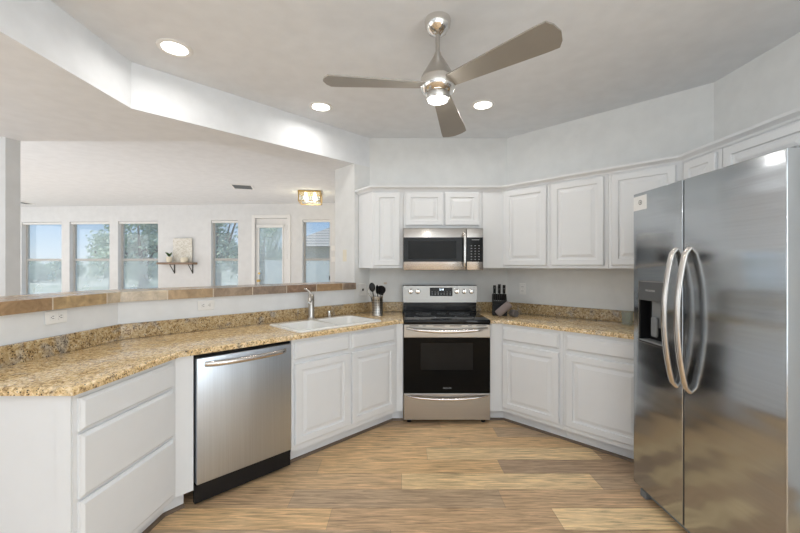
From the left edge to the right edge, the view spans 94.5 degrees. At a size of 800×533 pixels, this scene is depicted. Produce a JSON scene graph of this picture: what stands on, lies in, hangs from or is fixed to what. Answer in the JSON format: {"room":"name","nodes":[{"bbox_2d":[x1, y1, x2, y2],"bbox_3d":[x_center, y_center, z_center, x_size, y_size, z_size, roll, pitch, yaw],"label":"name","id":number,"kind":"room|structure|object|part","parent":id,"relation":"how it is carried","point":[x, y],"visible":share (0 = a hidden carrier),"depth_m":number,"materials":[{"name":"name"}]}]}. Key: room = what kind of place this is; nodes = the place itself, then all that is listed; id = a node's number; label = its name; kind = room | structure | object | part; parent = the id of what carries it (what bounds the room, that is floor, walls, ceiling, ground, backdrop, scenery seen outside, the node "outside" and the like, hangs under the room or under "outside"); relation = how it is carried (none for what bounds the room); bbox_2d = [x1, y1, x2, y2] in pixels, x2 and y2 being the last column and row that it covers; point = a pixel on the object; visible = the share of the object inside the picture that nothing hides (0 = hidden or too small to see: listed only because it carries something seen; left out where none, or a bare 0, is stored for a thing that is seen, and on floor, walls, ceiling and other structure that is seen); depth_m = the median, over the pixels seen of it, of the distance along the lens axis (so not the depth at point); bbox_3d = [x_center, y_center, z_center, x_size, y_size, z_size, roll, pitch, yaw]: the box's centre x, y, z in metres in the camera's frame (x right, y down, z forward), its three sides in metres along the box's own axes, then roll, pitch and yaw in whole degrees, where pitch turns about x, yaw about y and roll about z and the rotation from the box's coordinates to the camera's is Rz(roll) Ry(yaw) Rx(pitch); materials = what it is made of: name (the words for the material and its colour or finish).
{"room":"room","nodes":[
{"label":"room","id":0,"kind":"room"},
{"bbox_2d":[0,137,20,295],"bbox_3d":[-6.500,0.015,3.060,6.600,2.750,0.120,0,0,0],"label":"wall","id":1,"kind":"structure","parent":0,"point":[10,149],"depth_m":3.04,"materials":[{"name":"paint"}]},
{"bbox_2d":[0,289,353,345],"bbox_3d":[-1.475,0.810,2.688,0.638,1.160,2.975,0,0,30],"label":"wall","id":2,"kind":"structure","parent":0,"point":[15,328],"depth_m":2.51,"materials":[{"name":"paint"}]},
{"bbox_2d":[45,309,66,324],"bbox_3d":[-1.856,0.272,1.999,0.009,0.072,0.118,0,0,5],"label":"wall outlet","id":3,"kind":"object","parent":2,"relation":"attached to","point":[55,316],"visible":1,"depth_m":1.99,"materials":[{"name":"white plastic"}]},
{"bbox_2d":[50,314,55,320],"bbox_3d":[-1.855,0.272,1.976,0.002,0.034,0.028,0,0,5],"label":"socket","id":4,"kind":"object","parent":3,"relation":"attached to","point":[52,316],"depth_m":1.98,"materials":[{"name":"white plastic"}]},
{"bbox_2d":[58,313,63,319],"bbox_3d":[-1.852,0.272,2.020,0.002,0.034,0.028,0,0,5],"label":"socket","id":5,"kind":"object","parent":3,"relation":"attached to","point":[60,315],"depth_m":2.02,"materials":[{"name":"white plastic"}]},
{"bbox_2d":[142,503,184,532],"bbox_3d":[-1.357,1.381,1.723,0.303,0.018,0.818,0,0,33],"label":"trim","id":6,"kind":"structure","parent":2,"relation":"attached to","point":[148,529],"depth_m":2.04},
{"bbox_2d":[0,282,355,315],"bbox_3d":[-1.562,0.198,2.718,0.868,0.065,3.107,0,0,30],"label":"bar ledge","id":7,"kind":"object","parent":2,"relation":"on","point":[16,304],"visible":1,"depth_m":2.50,"materials":[{"name":"stone"}]},
{"bbox_2d":[198,300,214,310],"bbox_3d":[-1.452,0.290,2.774,0.118,0.072,0.009,0,0,-45],"label":"wall outlet","id":8,"kind":"object","parent":2,"relation":"attached to","point":[206,304],"visible":1,"depth_m":2.77,"materials":[{"name":"white plastic"}]},
{"bbox_2d":[21,203,334,294],"bbox_3d":[-4.987,0.015,8.273,9.640,2.750,0.170,0,0,4],"label":"wall","id":9,"kind":"structure","parent":0,"point":[194,222],"depth_m":8.18,"materials":[{"name":"paint"}]},
{"bbox_2d":[23,222,60,294],"bbox_3d":[-8.156,-0.170,8.486,0.983,1.680,0.170,0,0,4],"label":"window","id":10,"kind":"structure","parent":9,"relation":"in","point":[28,259],"depth_m":8.55,"materials":[{"name":"white plastic"}]},
{"bbox_3d":[-8.152,-0.170,8.546,0.983,1.680,0.050,0,0,4],"label":"frame","id":11,"kind":"part","parent":10,"relation":"part of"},
{"bbox_2d":[23,222,60,224],"bbox_3d":[-8.157,-0.983,8.473,0.973,0.046,0.065,0,0,4],"label":"roller shade","id":12,"kind":"object","parent":10,"relation":"attached to","point":[38,223],"depth_m":8.46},
{"bbox_3d":[-8.153,-0.155,8.536,0.913,0.050,0.050,0,0,4],"label":"meeting rail","id":13,"kind":"part","parent":10,"relation":"part of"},
{"bbox_2d":[71,222,108,290],"bbox_3d":[-6.992,-0.170,8.400,0.963,1.680,0.170,0,0,4],"label":"window","id":14,"kind":"structure","parent":9,"relation":"in","point":[74,223],"depth_m":8.47,"materials":[{"name":"white plastic"}]},
{"bbox_3d":[-6.988,-0.170,8.460,0.963,1.680,0.050,0,0,4],"label":"frame","id":15,"kind":"part","parent":14,"relation":"part of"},
{"bbox_2d":[71,222,108,223],"bbox_3d":[-6.993,-0.983,8.388,0.953,0.046,0.065,0,0,4],"label":"roller shade","id":16,"kind":"object","parent":14,"relation":"attached to","point":[71,222],"depth_m":8.36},
{"bbox_3d":[-6.989,-0.155,8.450,0.893,0.050,0.050,0,0,4],"label":"meeting rail","id":17,"kind":"part","parent":14,"relation":"part of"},
{"bbox_2d":[119,221,157,288],"bbox_3d":[-5.840,-0.170,8.316,0.943,1.680,0.170,0,0,4],"label":"window","id":18,"kind":"structure","parent":9,"relation":"in","point":[143,222],"depth_m":8.38,"materials":[{"name":"white plastic"}]},
{"bbox_3d":[-5.835,-0.170,8.376,0.943,1.680,0.050,0,0,4],"label":"frame","id":19,"kind":"part","parent":18,"relation":"part of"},
{"bbox_2d":[119,221,157,223],"bbox_3d":[-5.841,-0.983,8.303,0.933,0.046,0.065,0,0,4],"label":"roller shade","id":20,"kind":"object","parent":18,"relation":"attached to","point":[144,222],"depth_m":8.27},
{"bbox_3d":[-5.836,-0.155,8.366,0.873,0.050,0.050,0,0,4],"label":"meeting rail","id":21,"kind":"part","parent":18,"relation":"part of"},
{"bbox_2d":[156,262,196,273],"bbox_3d":[-4.874,0.033,8.089,0.816,0.245,0.182,0,0,4],"label":"wall shelf","id":22,"kind":"object","parent":9,"relation":"attached to","point":[169,263],"visible":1,"depth_m":8.02,"materials":[{"name":"brown wood"}]},
{"bbox_2d":[166,252,171,261],"bbox_3d":[-5.037,-0.207,8.057,0.139,0.232,0.130,0,0,-33],"label":"potted plant","id":23,"kind":"object","parent":22,"relation":"on","point":[168,259],"visible":0.98,"depth_m":8.03,"materials":[{"name":"green plant"}]},
{"bbox_2d":[173,238,191,261],"bbox_3d":[-4.776,-0.355,8.133,0.435,0.530,0.020,0,0,4],"label":"art panel","id":24,"kind":"object","parent":22,"relation":"on","point":[182,247],"visible":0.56,"depth_m":8.12,"materials":[{"name":"stone"}]},
{"bbox_2d":[180,257,187,261],"bbox_3d":[-4.688,-0.143,8.041,0.144,0.105,0.144,0,0,4],"label":"ceramic pot","id":25,"kind":"object","parent":22,"relation":"on","point":[182,259],"visible":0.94,"depth_m":7.99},
{"bbox_2d":[212,221,237,285],"bbox_3d":[-3.840,-0.170,8.169,0.614,1.680,0.170,0,0,4],"label":"window","id":26,"kind":"structure","parent":9,"relation":"in","point":[214,222],"depth_m":8.22,"materials":[{"name":"white plastic"}]},
{"bbox_3d":[-3.836,-0.170,8.229,0.614,1.680,0.050,0,0,4],"label":"frame","id":27,"kind":"part","parent":26,"relation":"part of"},
{"bbox_2d":[212,221,237,222],"bbox_3d":[-3.841,-0.983,8.157,0.604,0.046,0.065,0,0,4],"label":"roller shade","id":28,"kind":"object","parent":26,"relation":"attached to","point":[212,221],"depth_m":8.12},
{"bbox_3d":[-3.836,-0.155,8.219,0.544,0.050,0.050,0,0,4],"label":"meeting rail","id":29,"kind":"part","parent":26,"relation":"part of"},
{"bbox_2d":[252,215,290,284],"bbox_3d":[-2.792,0.135,8.062,0.866,2.510,0.120,0,0,4],"label":"door","id":30,"kind":"structure","parent":9,"relation":"in","point":[284,222],"depth_m":8.04,"materials":[{"name":"wood"}]},
{"bbox_2d":[303,220,329,282],"bbox_3d":[-1.796,-0.170,8.019,0.603,1.680,0.170,0,0,4],"label":"window","id":31,"kind":"structure","parent":9,"relation":"in","point":[304,221],"depth_m":8.06,"materials":[{"name":"white plastic"}]},
{"bbox_3d":[-1.792,-0.170,8.079,0.603,1.680,0.050,0,0,4],"label":"frame","id":32,"kind":"part","parent":31,"relation":"part of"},
{"bbox_2d":[303,220,329,221],"bbox_3d":[-1.797,-0.983,8.007,0.593,0.046,0.065,0,0,4],"label":"roller shade","id":33,"kind":"object","parent":31,"relation":"attached to","point":[303,220],"depth_m":7.97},
{"bbox_3d":[-1.793,-0.155,8.069,0.533,0.050,0.050,0,0,4],"label":"meeting rail","id":34,"kind":"part","parent":31,"relation":"part of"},
{"bbox_2d":[0,0,369,169],"bbox_3d":[-2.911,-1.255,0.580,5.178,0.410,7.160,0,0,0],"label":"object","id":35,"kind":"structure","parent":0,"point":[60,81],"depth_m":2.57,"materials":[{"name":"paint"}]},
{"bbox_2d":[335,164,369,302],"bbox_3d":[-0.513,0.170,3.969,0.339,2.440,0.202,0,0,45],"label":"wall pillar","id":36,"kind":"structure","parent":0,"point":[348,179],"depth_m":3.86,"materials":[{"name":"paint"}]},
{"bbox_2d":[343,250,346,260],"bbox_3d":[-0.580,-0.115,3.898,0.009,0.125,0.070,0,0,-45],"label":"light switch","id":37,"kind":"object","parent":36,"relation":"attached to","point":[344,251],"visible":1,"depth_m":3.89,"materials":[{"name":"white plastic"}]},
{"bbox_2d":[359,283,365,295],"bbox_3d":[-0.386,0.240,3.842,0.095,0.125,0.018,0,0,-45],"label":"light switch","id":38,"kind":"object","parent":36,"relation":"attached to","point":[362,287],"visible":1,"depth_m":3.84,"materials":[{"name":"white plastic"}]},
{"bbox_2d":[21,0,799,206],"bbox_3d":[-3.740,-1.410,2.950,12.120,0.100,11.900,0,0,0],"label":"ceiling","id":39,"kind":"structure","parent":0,"point":[612,54],"depth_m":2.50,"materials":[{"name":"paint"}]},
{"bbox_2d":[156,38,192,57],"bbox_3d":[-1.400,-1.355,2.300,0.200,0.009,0.200,0,0,0],"label":"recessed light","id":40,"kind":"object","parent":39,"relation":"in","point":[173,47],"visible":1,"depth_m":2.29,"materials":[{"name":"white plastic"}]},
{"bbox_2d":[230,184,254,189],"bbox_3d":[-2.680,-1.353,6.300,0.340,0.011,0.360,0,0,-15],"label":"ceiling vent","id":41,"kind":"object","parent":39,"relation":"in","point":[235,186],"visible":1,"depth_m":6.25,"materials":[{"name":"white plastic"}]},
{"bbox_2d":[298,190,321,204],"bbox_3d":[-1.640,-1.260,6.780,0.400,0.199,0.400,0,0,-8],"label":"flush ceiling light","id":42,"kind":"object","parent":39,"relation":"attached to","point":[305,193],"visible":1,"depth_m":6.70,"materials":[{"name":"gold metal"}]},
{"bbox_3d":[-1.640,-1.351,6.780,0.400,0.017,0.400,0,0,-8],"label":"ceiling plate","id":43,"kind":"part","parent":42,"relation":"part of","materials":[{"name":"gold metal"}]},
{"bbox_2d":[309,101,332,111],"bbox_3d":[-0.672,-1.355,3.145,0.200,0.009,0.200,0,0,0],"label":"recessed light","id":44,"kind":"object","parent":39,"relation":"in","point":[318,106],"visible":1,"depth_m":3.13,"materials":[{"name":"white plastic"}]},
{"bbox_2d":[323,11,562,136],"bbox_3d":[0.292,-1.132,2.222,1.197,0.454,1.037,0,0,20],"label":"ceiling fan","id":45,"kind":"object","parent":39,"relation":"hanging from","point":[437,83],"visible":1,"depth_m":1.96,"materials":[{"name":"silver metal"}]},
{"bbox_3d":[-0.144,-1.001,1.995,0.542,0.035,0.174,0,0,0],"label":"blade","id":46,"kind":"part","parent":45,"relation":"part of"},
{"bbox_3d":[0.319,-0.978,2.426,0.170,0.058,0.635,0,0,16],"label":"blade","id":47,"kind":"part","parent":45,"relation":"part of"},
{"bbox_3d":[0.484,-1.012,1.790,0.575,0.048,0.170,0,0,42],"label":"blade","id":48,"kind":"part","parent":45,"relation":"part of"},
{"bbox_2d":[471,99,494,109],"bbox_3d":[0.697,-1.355,3.110,0.200,0.009,0.200,0,0,0],"label":"recessed light","id":49,"kind":"object","parent":39,"relation":"in","point":[485,104],"visible":1,"depth_m":3.09,"materials":[{"name":"white plastic"}]},
{"bbox_2d":[149,398,687,532],"bbox_3d":[-3.022,1.400,2.840,14.894,0.020,12.424,0,0,0],"label":"floor","id":50,"kind":"structure","parent":0,"point":[459,476],"depth_m":2.30,"materials":[{"name":"brown wood"}]},
{"bbox_2d":[0,356,192,532],"bbox_3d":[-1.515,0.948,1.988,0.636,0.884,1.102,0,0,4],"label":"base cabinet","id":51,"kind":"object","parent":50,"relation":"on","point":[116,456],"visible":0.86,"depth_m":1.57,"materials":[{"name":"wood"}]},
{"bbox_3d":[-1.263,1.100,1.755,0.020,0.310,0.547,0,0,4],"label":"drawer","id":52,"kind":"part","parent":51,"relation":"part of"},
{"bbox_3d":[-1.263,0.803,1.755,0.020,0.258,0.547,0,0,4],"label":"drawer","id":53,"kind":"part","parent":51,"relation":"part of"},
{"bbox_3d":[-1.263,0.595,1.755,0.020,0.134,0.547,0,0,4],"label":"drawer","id":54,"kind":"part","parent":51,"relation":"part of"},
{"bbox_2d":[193,341,290,503],"bbox_3d":[-1.147,0.940,2.517,0.602,0.856,0.660,0,0,-45],"label":"dishwasher","id":55,"kind":"object","parent":50,"relation":"on","point":[242,396],"visible":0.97,"depth_m":2.29,"materials":[{"name":"metal"}]},
{"bbox_2d":[193,355,194,483],"bbox_3d":[-1.185,0.904,2.556,0.598,0.772,0.550,0,0,-45],"label":"tub","id":56,"kind":"object","parent":55,"relation":"in","point":[193,355],"depth_m":2.15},
{"bbox_3d":[-0.978,1.315,2.349,0.602,0.106,0.032,0,0,-45],"label":"kick plate","id":57,"kind":"part","parent":55,"relation":"part of","materials":[{"name":"black plastic"}]},
{"bbox_3d":[-0.935,0.568,2.309,0.066,0.032,0.511,0,0,45],"label":"handle","id":58,"kind":"part","parent":55,"relation":"part of","materials":[{"name":"metal"}]},
{"bbox_2d":[290,324,402,459],"bbox_3d":[-0.437,0.948,3.304,1.500,0.884,0.677,0,0,-45],"label":"base cabinet","id":59,"kind":"object","parent":50,"relation":"on","point":[344,384],"visible":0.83,"depth_m":2.85,"materials":[{"name":"wood"}]},
{"bbox_2d":[0,302,403,395],"bbox_3d":[-0.983,0.439,2.710,1.007,0.130,3.138,0,0,35],"label":"countertop","id":60,"kind":"structure","parent":59,"relation":"on","point":[70,364],"depth_m":2.16,"materials":[{"name":"stone"}]},
{"bbox_2d":[304,288,314,318],"bbox_3d":[-0.773,0.332,3.227,0.095,0.278,0.206,0,0,-23],"label":"faucet","id":61,"kind":"object","parent":60,"relation":"on","point":[310,301],"visible":0.87,"depth_m":3.27,"materials":[{"name":"silver metal"}]},
{"bbox_3d":[-0.778,0.287,3.210,0.036,0.074,0.182,0,0,-8],"label":"spout","id":62,"kind":"part","parent":61,"relation":"part of","materials":[{"name":"silver metal"}]},
{"bbox_2d":[270,315,380,332],"bbox_3d":[-0.602,0.553,3.075,0.800,0.187,0.490,0,0,-45],"label":"sink","id":63,"kind":"object","parent":60,"relation":"in","point":[300,326],"visible":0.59,"depth_m":3.09,"materials":[{"name":"white ceramic"}]},
{"bbox_3d":[-0.733,0.553,2.916,0.380,0.186,0.320,0,0,45],"label":"bowl","id":64,"kind":"part","parent":63,"relation":"part of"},
{"bbox_3d":[-0.464,0.553,3.185,0.380,0.186,0.380,0,0,-45],"label":"bowl","id":65,"kind":"part","parent":63,"relation":"part of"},
{"bbox_2d":[372,296,382,315],"bbox_3d":[-0.216,0.380,3.560,0.106,0.184,0.106,0,0,0],"label":"utensil crock","id":66,"kind":"object","parent":60,"relation":"on","point":[377,303],"visible":0.97,"depth_m":3.52,"materials":[{"name":"silver metal"}]},
{"bbox_2d":[369,283,374,296],"bbox_3d":[-0.259,0.307,3.546,0.077,0.306,0.018,0,0,-12],"label":"slotted spoon","id":67,"kind":"object","parent":66,"relation":"in","point":[371,285],"visible":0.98,"depth_m":3.54,"materials":[{"name":"black plastic"}]},
{"bbox_2d":[379,286,383,298],"bbox_3d":[-0.180,0.322,3.517,0.012,0.277,0.074,0,0,-41],"label":"slotted turner","id":68,"kind":"object","parent":66,"relation":"in","point":[380,287],"visible":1,"depth_m":3.52,"materials":[{"name":"black plastic"}]},
{"bbox_3d":[-0.565,0.591,2.731,0.465,0.118,0.020,0,0,-45],"label":"false drawer","id":69,"kind":"part","parent":59,"relation":"part of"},
{"bbox_3d":[-0.565,0.959,2.731,0.465,0.562,0.020,0,0,-45],"label":"door","id":70,"kind":"part","parent":59,"relation":"part of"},
{"bbox_3d":[-0.213,0.591,3.082,0.468,0.118,0.020,0,0,-45],"label":"false drawer","id":71,"kind":"part","parent":59,"relation":"part of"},
{"bbox_3d":[-0.213,0.959,3.082,0.468,0.562,0.020,0,0,-45],"label":"door","id":72,"kind":"part","parent":59,"relation":"part of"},
{"bbox_2d":[290,418,402,462],"bbox_3d":[-0.402,1.381,2.996,1.108,0.018,0.074,0,0,-42],"label":"trim","id":73,"kind":"structure","parent":50,"relation":"on","point":[392,419],"depth_m":2.94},
{"bbox_2d":[403,285,489,421],"bbox_3d":[0.414,0.791,3.541,0.762,1.198,0.682,0,0,0],"label":"range","id":74,"kind":"object","parent":50,"relation":"on","point":[446,342],"visible":1,"depth_m":3.26,"materials":[{"name":"silver metal"}]},
{"bbox_3d":[0.414,0.281,3.847,0.762,0.178,0.066,0,0,0],"label":"control panel","id":75,"kind":"part","parent":74,"relation":"part of","materials":[{"name":"metal"}]},
{"bbox_2d":[403,320,489,397],"bbox_3d":[0.414,0.920,3.541,0.762,0.870,0.682,0,0,0],"label":"oven","id":76,"kind":"object","parent":74,"relation":"in","point":[442,358],"depth_m":3.26,"materials":[{"name":"glass"}]},
{"bbox_2d":[403,312,489,323],"bbox_3d":[0.414,0.489,3.536,0.762,0.042,0.572,0,0,0],"label":"cooktop","id":77,"kind":"object","parent":74,"relation":"in","point":[408,317],"depth_m":3.34,"materials":[{"name":"black glass"}]},
{"bbox_3d":[0.414,1.236,3.272,0.762,0.233,0.024,0,0,0],"label":"storage drawer","id":78,"kind":"part","parent":74,"relation":"part of","materials":[{"name":"metal"}]},
{"bbox_3d":[0.414,1.153,3.242,0.722,0.045,0.043,0,0,0],"label":"drawer handle","id":79,"kind":"part","parent":74,"relation":"part of","materials":[{"name":"metal"}]},
{"bbox_3d":[0.414,0.569,3.271,0.762,0.116,0.025,0,0,0],"label":"door rail","id":80,"kind":"part","parent":74,"relation":"part of","materials":[{"name":"metal"}]},
{"bbox_2d":[490,324,566,437],"bbox_3d":[1.101,0.948,3.465,1.038,0.884,0.670,0,0,45],"label":"base cabinet","id":81,"kind":"object","parent":50,"relation":"on","point":[526,363],"visible":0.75,"depth_m":3.11,"materials":[{"name":"wood"}]},
{"bbox_3d":[1.085,0.594,3.100,0.491,0.117,0.020,0,0,45],"label":"drawer","id":82,"kind":"part","parent":81,"relation":"part of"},
{"bbox_3d":[1.085,0.964,3.100,0.491,0.563,0.020,0,0,45],"label":"door","id":83,"kind":"part","parent":81,"relation":"part of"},
{"bbox_2d":[476,302,633,338],"bbox_3d":[1.503,0.439,3.051,0.693,0.130,2.214,0,0,-45],"label":"countertop","id":84,"kind":"structure","parent":81,"relation":"on","point":[603,322],"depth_m":3.23,"materials":[{"name":"stone"}]},
{"bbox_2d":[492,294,506,315],"bbox_3d":[0.969,0.369,3.602,0.136,0.205,0.145,0,0,12],"label":"knife block","id":85,"kind":"object","parent":84,"relation":"on","point":[495,304],"visible":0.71,"depth_m":3.55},
{"bbox_2d":[495,301,511,316],"bbox_3d":[0.958,0.394,3.425,0.155,0.145,0.071,0,0,1],"label":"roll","id":86,"kind":"object","parent":84,"relation":"on","point":[506,306],"visible":1,"depth_m":3.40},
{"bbox_2d":[509,309,518,316],"bbox_3d":[1.062,0.437,3.455,0.067,0.067,0.070,0,0,-20],"label":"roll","id":87,"kind":"object","parent":84,"relation":"on","point":[514,313],"visible":1,"depth_m":3.43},
{"bbox_2d":[490,418,633,462],"bbox_3d":[1.396,1.381,2.888,1.511,0.018,0.102,0,0,42],"label":"trim","id":88,"kind":"structure","parent":50,"relation":"on","point":[504,419],"depth_m":2.95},
{"bbox_2d":[563,331,633,458],"bbox_3d":[1.896,0.948,2.709,1.150,0.884,0.614,0,0,45],"label":"base cabinet","id":89,"kind":"object","parent":50,"relation":"on","point":[598,370],"visible":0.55,"depth_m":2.72,"materials":[{"name":"wood"}]},
{"bbox_3d":[1.486,0.594,2.699,0.536,0.117,0.020,0,0,45],"label":"drawer","id":90,"kind":"part","parent":89,"relation":"part of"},
{"bbox_3d":[1.486,0.964,2.699,0.536,0.563,0.020,0,0,45],"label":"door","id":91,"kind":"part","parent":89,"relation":"part of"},
{"bbox_2d":[634,145,799,532],"bbox_3d":[1.804,0.469,1.829,0.872,1.843,0.905,0,0,0],"label":"refrigerator","id":92,"kind":"object","parent":50,"relation":"on","point":[717,252],"visible":1,"depth_m":1.65,"materials":[{"name":"grey metal"}]},
{"bbox_2d":[634,194,646,210],"bbox_3d":[1.439,-0.381,2.218,0.002,0.085,0.118,0,0,0],"label":"sticker","id":93,"kind":"object","parent":92,"relation":"attached to","point":[640,202],"visible":1,"depth_m":2.21,"materials":[{"name":"paper"}]},
{"bbox_3d":[1.463,0.143,2.123,0.054,0.109,0.207,0,0,0],"label":"dispenser panel","id":94,"kind":"part","parent":92,"relation":"part of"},
{"bbox_3d":[1.475,0.439,2.083,0.070,1.762,0.397,0,0,0],"label":"freezer door","id":95,"kind":"part","parent":92,"relation":"part of","materials":[{"name":"metal"}]},
{"bbox_3d":[1.409,0.267,1.932,0.082,0.730,0.036,0,0,0],"label":"handle","id":96,"kind":"part","parent":92,"relation":"part of","materials":[{"name":"metal"}]},
{"bbox_2d":[370,138,506,311],"bbox_3d":[0.406,0.015,3.985,1.556,2.750,0.130,0,0,0],"label":"wall","id":97,"kind":"structure","parent":0,"point":[393,161],"depth_m":3.92,"materials":[{"name":"paint"}]},
{"bbox_2d":[359,191,402,267],"bbox_3d":[-0.199,-0.365,3.741,0.453,0.760,0.342,0,0,0],"label":"upper cabinet","id":98,"kind":"object","parent":97,"relation":"attached to","point":[380,212],"visible":1,"depth_m":3.58,"materials":[{"name":"wood"}]},
{"bbox_3d":[-0.125,-0.364,3.579,0.250,0.708,0.020,0,0,0],"label":"door","id":99,"kind":"part","parent":98,"relation":"part of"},
{"bbox_2d":[355,107,799,194],"bbox_3d":[1.100,-0.755,2.810,0.995,0.046,3.554,0,0,-44],"label":"trim","id":100,"kind":"structure","parent":98,"relation":"on","point":[793,115],"depth_m":2.83,"materials":[{"name":"wood"}]},
{"bbox_2d":[403,191,481,227],"bbox_3d":[0.413,-0.558,3.741,0.762,0.373,0.342,0,0,0],"label":"upper cabinet","id":101,"kind":"object","parent":97,"relation":"attached to","point":[421,209],"visible":0.96,"depth_m":3.57,"materials":[{"name":"wood"}]},
{"bbox_3d":[0.234,-0.557,3.579,0.361,0.321,0.020,0,0,0],"label":"door","id":102,"kind":"part","parent":101,"relation":"part of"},
{"bbox_2d":[403,228,482,269],"bbox_3d":[0.411,-0.165,3.682,0.758,0.400,0.456,0,0,0],"label":"microwave","id":103,"kind":"object","parent":101,"relation":"attached to","point":[423,248],"visible":1,"depth_m":3.51,"materials":[{"name":"metal"}]},
{"bbox_3d":[0.319,-0.161,3.515,0.570,0.232,0.005,0,0,0],"label":"door glass","id":104,"kind":"part","parent":103,"relation":"part of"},
{"bbox_3d":[0.610,-0.155,3.486,0.025,0.354,0.064,0,0,0],"label":"handle","id":105,"kind":"part","parent":103,"relation":"part of","materials":[{"name":"silver metal"}]},
{"bbox_3d":[0.713,-0.165,3.526,0.155,0.396,0.022,0,0,0],"label":"control panel","id":106,"kind":"part","parent":103,"relation":"part of","materials":[{"name":"metal"}]},
{"bbox_3d":[0.599,-0.557,3.579,0.330,0.321,0.020,0,0,0],"label":"door","id":107,"kind":"part","parent":101,"relation":"part of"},
{"bbox_2d":[507,83,713,310],"bbox_3d":[1.771,0.015,3.373,1.786,2.750,0.131,0,0,45],"label":"wall","id":108,"kind":"structure","parent":0,"point":[678,123],"depth_m":3.28,"materials":[{"name":"paint"}]},
{"bbox_2d":[482,184,549,267],"bbox_3d":[1.093,-0.365,3.623,0.825,0.760,0.463,0,0,45],"label":"upper cabinet","id":109,"kind":"object","parent":108,"relation":"attached to","point":[515,222],"visible":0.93,"depth_m":3.47,"materials":[{"name":"wood"}]},
{"bbox_3d":[1.155,-0.364,3.421,0.020,0.708,0.406,0,0,-45],"label":"door","id":110,"kind":"part","parent":109,"relation":"part of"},
{"bbox_2d":[519,283,525,294],"bbox_3d":[1.256,0.230,3.790,0.009,0.115,0.070,0,0,-45],"label":"wall outlet","id":111,"kind":"object","parent":108,"relation":"attached to","point":[522,286],"visible":1,"depth_m":3.79,"materials":[{"name":"white plastic"}]},
{"bbox_2d":[476,302,633,322],"bbox_3d":[1.659,0.423,3.203,0.309,0.098,2.212,0,0,-43],"label":"backsplash","id":112,"kind":"structure","parent":108,"relation":"attached to","point":[553,310],"depth_m":3.44,"materials":[{"name":"stone"}]},
{"bbox_2d":[550,174,607,267],"bbox_3d":[1.593,-0.365,3.208,0.465,0.760,0.340,0,0,45],"label":"upper cabinet","id":113,"kind":"object","parent":108,"relation":"attached to","point":[578,207],"visible":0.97,"depth_m":3.08,"materials":[{"name":"wood"}]},
{"bbox_2d":[608,162,682,267],"bbox_3d":[1.976,-0.365,2.826,0.611,0.760,0.340,0,0,45],"label":"upper cabinet","id":114,"kind":"object","parent":108,"relation":"attached to","point":[622,186],"visible":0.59,"depth_m":2.83,"materials":[{"name":"wood"}]},
{"bbox_2d":[714,32,799,140],"bbox_3d":[2.385,0.015,-0.105,0.130,2.750,5.790,0,0,0],"label":"wall","id":115,"kind":"structure","parent":0,"point":[767,86],"depth_m":2.40,"materials":[{"name":"paint"}]},
{"bbox_2d":[683,148,722,179],"bbox_3d":[2.141,-0.365,2.506,0.342,0.760,0.444,0,0,0],"label":"upper cabinet","id":116,"kind":"object","parent":115,"relation":"attached to","point":[711,161],"visible":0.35,"depth_m":2.40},
{"bbox_2d":[723,119,799,166],"bbox_3d":[2.141,-0.627,1.740,0.342,0.235,1.080,0,0,0],"label":"upper cabinet","id":117,"kind":"object","parent":115,"relation":"attached to","point":[787,135],"visible":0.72,"depth_m":2.01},
{"label":"outside","id":118,"kind":"structure","parent":0,"visible":0},
{"bbox_2d":[30,271,260,293],"bbox_3d":[-10.000,1.765,64.450,140.000,0.450,111.100,0,0,0],"label":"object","id":119,"kind":"structure","parent":118,"point":[83,284],"depth_m":33.52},
{"bbox_2d":[30,258,58,281],"bbox_3d":[-36.090,0.532,36.117,3.942,2.784,4.056,0,0,0],"label":"tree","id":120,"kind":"object","parent":119,"relation":"on","point":[37,272],"visible":0.54,"depth_m":35.81,"materials":[{"name":"green plant"}]},
{"bbox_2d":[45,261,86,279],"bbox_3d":[-37.812,0.246,41.965,3.836,2.863,3.870,0,0,-36],"label":"tree","id":121,"kind":"object","parent":119,"relation":"on","point":[55,265],"visible":0.28,"depth_m":41.10,"materials":[{"name":"green plant"}]},
{"bbox_2d":[87,261,107,277],"bbox_3d":[-38.957,0.019,49.013,3.769,3.202,3.963,0,0,42],"label":"tree","id":122,"kind":"object","parent":119,"relation":"on","point":[89,261],"visible":0.08,"depth_m":47.82,"materials":[{"name":"green plant"}]},
{"bbox_2d":[79,228,140,287],"bbox_3d":[-20.129,-0.600,25.914,4.142,4.318,4.045,0,0,0],"label":"tree","id":123,"kind":"object","parent":119,"relation":"on","point":[103,235],"visible":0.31,"depth_m":25.23,"materials":[{"name":"green plant"}]},
{"bbox_2d":[88,224,157,288],"bbox_3d":[-11.916,-0.832,17.175,3.924,4.778,3.669,0,0,12],"label":"tree","id":124,"kind":"object","parent":119,"relation":"on","point":[141,246],"visible":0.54,"depth_m":16.61,"materials":[{"name":"green plant"}]},
{"bbox_2d":[216,223,237,285],"bbox_3d":[-7.362,-0.919,14.862,2.782,4.942,3.052,0,0,0],"label":"tree","id":125,"kind":"object","parent":119,"relation":"on","point":[224,248],"visible":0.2,"depth_m":14.81,"materials":[{"name":"green plant"}]},
{"bbox_2d":[234,226,281,283],"bbox_3d":[-8.254,-0.762,22.095,3.734,4.637,3.460,0,0,-24],"label":"tree","id":126,"kind":"object","parent":119,"relation":"on","point":[267,235],"visible":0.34,"depth_m":21.84,"materials":[{"name":"green plant"}]},
{"bbox_2d":[265,260,329,283],"bbox_3d":[-1.700,0.655,13.500,6.400,1.770,0.200,0,0,0],"label":"fence","id":127,"kind":"object","parent":119,"relation":"on","point":[316,271],"visible":0.14,"depth_m":13.40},
{"bbox_2d":[281,227,329,257],"bbox_3d":[-1.450,-0.835,21.000,7.900,4.750,9.000,0,0,0],"label":"house","id":128,"kind":"structure","parent":119,"relation":"on","point":[318,243],"depth_m":17.00,"materials":[{"name":"paint"}]}
]}

